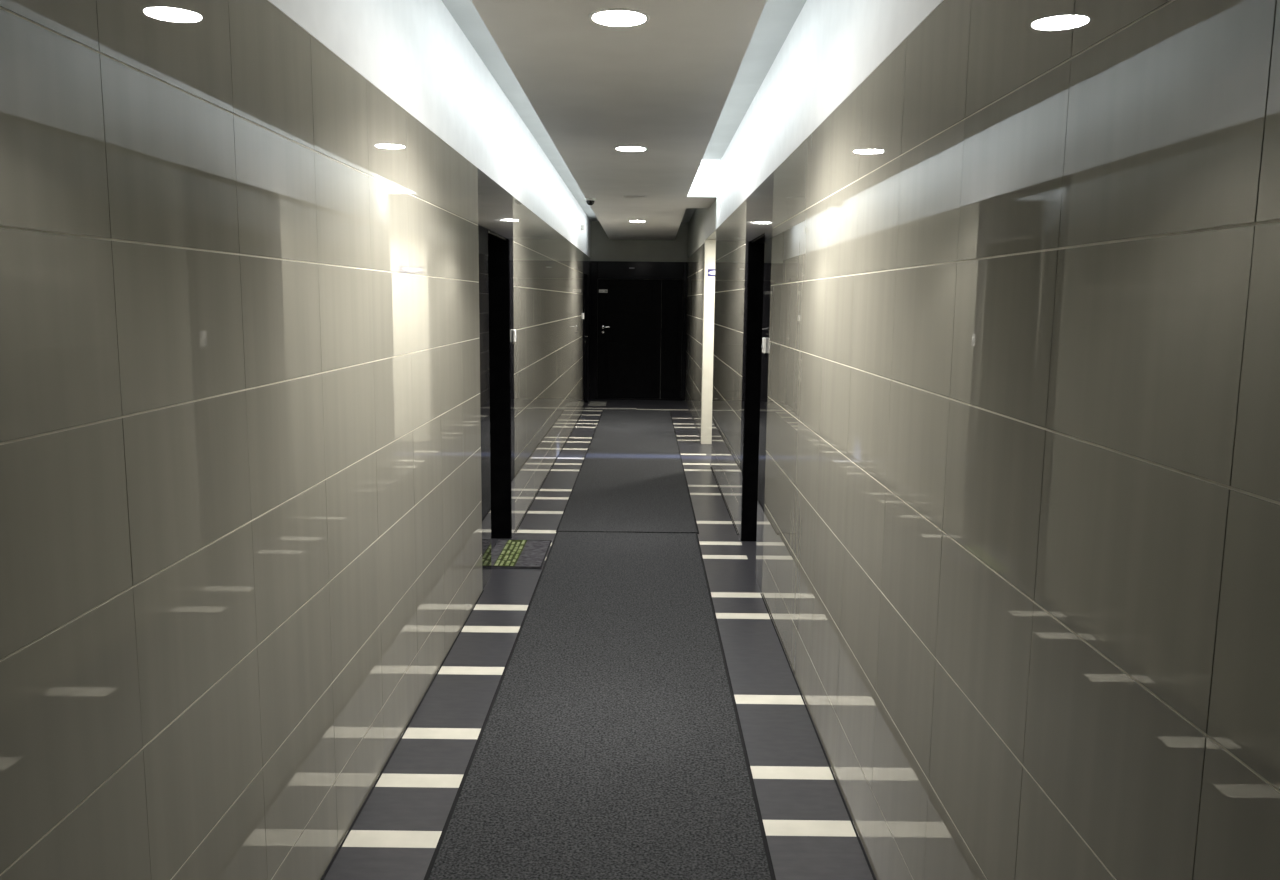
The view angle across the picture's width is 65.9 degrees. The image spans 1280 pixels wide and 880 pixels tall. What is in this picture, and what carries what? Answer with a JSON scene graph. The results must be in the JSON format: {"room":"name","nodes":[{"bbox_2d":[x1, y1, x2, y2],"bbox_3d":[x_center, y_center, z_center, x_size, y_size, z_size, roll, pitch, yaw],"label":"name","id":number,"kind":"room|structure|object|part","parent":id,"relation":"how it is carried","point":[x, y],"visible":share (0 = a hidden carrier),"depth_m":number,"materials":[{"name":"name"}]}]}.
{"room":"apartment building corridor","nodes":[
{"label":"apartment building corridor","id":0,"kind":"room"},
{"bbox_2d":[0,0,589,879],"bbox_3d":[-1.040,-0.834,7.086,0.357,2.900,18.468,1,8,0],"label":"wall","id":1,"kind":"structure","parent":0,"point":[241,494],"depth_m":2.18,"materials":[{"name":"beige tile"}]},
{"bbox_2d":[321,412,582,879],"bbox_3d":[-0.877,0.740,6.308,0.006,0.002,16.492,1,8,0],"label":"baseboard","id":2,"kind":"structure","parent":1,"relation":"attached to","point":[387,762],"depth_m":3.68,"materials":[{"name":"black tile"}]},
{"bbox_2d":[478,168,514,588],"bbox_3d":[-0.989,-0.397,6.092,0.240,2.312,1.409,1,8,0],"label":"door","id":3,"kind":"structure","parent":1,"relation":"in","point":[495,204],"depth_m":6.54,"materials":[{"name":"black wood"}]},
{"bbox_2d":[512,329,516,341],"bbox_3d":[-0.853,-0.709,6.718,0.022,0.086,0.060,1,8,0],"label":"doorbell","id":4,"kind":"object","parent":3,"relation":"attached to","point":[514,330],"visible":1,"depth_m":6.69,"materials":[{"name":"white plastic"}]},
{"bbox_2d":[582,253,589,411],"bbox_3d":[-0.947,-1.689,15.290,0.240,2.312,1.973,1,8,0],"label":"door","id":5,"kind":"structure","parent":1,"relation":"in","point":[586,260],"depth_m":15.67,"materials":[{"name":"black wood"}]},
{"bbox_2d":[320,400,876,879],"bbox_3d":[1.059,0.650,7.284,4.586,0.050,18.468,1,8,0],"label":"floor","id":6,"kind":"structure","parent":0,"point":[810,833],"depth_m":3.90,"materials":[{"name":"tile"}]},
{"bbox_2d":[491,539,551,568],"bbox_3d":[-0.779,0.727,6.355,0.362,0.014,0.687,1,8,0],"label":"doormat","id":7,"kind":"object","parent":6,"relation":"on","point":[506,553],"visible":0.98,"depth_m":6.33,"materials":[{"name":"grey fabric"}]},
{"bbox_3d":[-0.829,0.725,6.354,0.132,0.002,0.665,1,8,0],"label":"green panel","id":8,"kind":"part","parent":7,"relation":"part of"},
{"bbox_2d":[588,401,606,405],"bbox_3d":[-0.674,-0.576,15.660,0.275,0.010,0.616,1,8,0],"label":"doormat","id":9,"kind":"object","parent":6,"relation":"on","point":[591,403],"visible":1,"depth_m":15.63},
{"bbox_2d":[424,531,775,879],"bbox_3d":[-0.112,1.266,2.587,0.991,0.010,8.821,1,8,0],"label":"carpet runner","id":10,"kind":"object","parent":6,"relation":"on","point":[610,744],"visible":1,"depth_m":3.65,"materials":[{"name":"grey carpet"}]},
{"bbox_2d":[556,410,698,533],"bbox_3d":[-0.070,0.100,10.860,1.011,0.019,7.873,1,8,0],"label":"carpet runner","id":11,"kind":"object","parent":6,"relation":"on","point":[631,477],"visible":1,"depth_m":8.88,"materials":[{"name":"grey carpet"}]},
{"bbox_2d":[471,0,766,239],"bbox_3d":[0.083,-2.004,6.916,1.275,0.058,18.466,1,8,0],"label":"ceiling","id":12,"kind":"structure","parent":0,"point":[662,84],"depth_m":4.58,"materials":[{"name":"paint"}]},
{"bbox_2d":[585,198,595,204],"bbox_3d":[-0.487,-2.336,9.686,0.104,0.068,0.104,1,8,0],"label":"dome camera","id":13,"kind":"object","parent":12,"relation":"attached to","point":[590,201],"visible":1,"depth_m":9.65,"materials":[{"name":"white plastic"}]},
{"bbox_2d":[589,8,649,26],"bbox_3d":[-0.074,-1.492,3.491,0.216,0.006,0.216,1,8,0],"label":"recessed light","id":14,"kind":"object","parent":12,"relation":"in","point":[617,17],"visible":1,"depth_m":3.47,"materials":[{"name":"white"}]},
{"bbox_2d":[614,146,646,150],"bbox_3d":[-0.060,-1.912,6.480,0.216,0.006,0.216,1,8,0],"label":"recessed light","id":15,"kind":"object","parent":12,"relation":"in","point":[620,148],"visible":1,"depth_m":6.45,"materials":[{"name":"white"}]},
{"bbox_2d":[624,195,645,197],"bbox_3d":[-0.046,-2.324,9.416,0.216,0.006,0.216,1,8,0],"label":"recessed light","id":16,"kind":"object","parent":12,"relation":"in","point":[630,196],"visible":1,"depth_m":9.40,"materials":[{"name":"white"}]},
{"bbox_2d":[442,0,806,221],"bbox_3d":[1.091,-2.316,6.909,4.586,0.130,18.873,1,8,0],"label":"ceiling slab","id":17,"kind":"structure","parent":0,"point":[777,18],"depth_m":5.61,"materials":[{"name":"paint"}]},
{"bbox_2d":[590,221,688,398],"bbox_3d":[-0.034,-2.124,16.347,2.283,2.900,0.243,1,8,0],"label":"wall","id":18,"kind":"structure","parent":0,"point":[602,248],"depth_m":16.09,"materials":[{"name":"grey paint"}]},
{"bbox_2d":[590,261,687,400],"bbox_3d":[-0.030,-1.783,16.221,1.580,2.260,0.100,1,8,0],"label":"door","id":19,"kind":"structure","parent":18,"relation":"in","point":[631,329],"depth_m":16.21,"materials":[{"name":"black paint"}]},
{"bbox_3d":[-0.577,-2.433,16.129,0.190,0.052,0.005,1,8,0],"label":"number plate","id":20,"kind":"part","parent":19,"relation":"part of","materials":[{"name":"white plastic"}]},
{"bbox_3d":[0.517,-1.650,16.258,0.340,1.949,0.057,1,8,0],"label":"narrow door","id":21,"kind":"part","parent":19,"relation":"part of","materials":[{"name":"black paint"}]},
{"bbox_2d":[701,220,715,443],"bbox_3d":[2.006,-1.384,11.235,2.569,2.900,0.138,1,8,0],"label":"wall","id":22,"kind":"structure","parent":0,"point":[709,245],"depth_m":11.21,"materials":[{"name":"white paint"}]},
{"bbox_2d":[708,269,714,275],"bbox_3d":[0.906,-1.879,11.098,0.284,0.080,0.008,1,8,0],"label":"wall sign","id":23,"kind":"object","parent":22,"relation":"attached to","point":[711,272],"visible":0.38,"depth_m":11.10,"materials":[{"name":"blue plastic"}]},
{"bbox_2d":[685,0,1279,879],"bbox_3d":[0.894,-0.813,7.080,0.373,2.900,18.468,1,8,0],"label":"wall","id":24,"kind":"structure","parent":0,"point":[1021,571],"depth_m":1.76,"materials":[{"name":"beige tile"}]},
{"bbox_2d":[687,166,716,197],"bbox_3d":[0.769,-2.463,9.426,0.636,0.285,0.048,1,8,0],"label":"ceiling light","id":25,"kind":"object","parent":24,"relation":"attached to","point":[704,184],"depth_m":9.40,"materials":[{"name":"white paint"}]},
{"bbox_2d":[738,171,773,592],"bbox_3d":[0.820,-0.377,6.086,0.240,2.312,1.409,1,8,0],"label":"door","id":26,"kind":"structure","parent":24,"relation":"in","point":[759,208],"depth_m":6.53,"materials":[{"name":"black wood"}]},
{"bbox_2d":[762,337,766,352],"bbox_3d":[0.689,-0.526,5.485,0.022,0.086,0.060,1,8,0],"label":"doorbell","id":27,"kind":"object","parent":26,"relation":"attached to","point":[764,340],"visible":1,"depth_m":5.46,"materials":[{"name":"white plastic"}]},
{"bbox_2d":[710,467,875,879],"bbox_3d":[0.672,1.086,3.961,0.006,0.002,11.761,1,8,0],"label":"baseboard","id":28,"kind":"structure","parent":24,"relation":"attached to","point":[846,808],"depth_m":3.66,"materials":[{"name":"black tile"}]}
]}

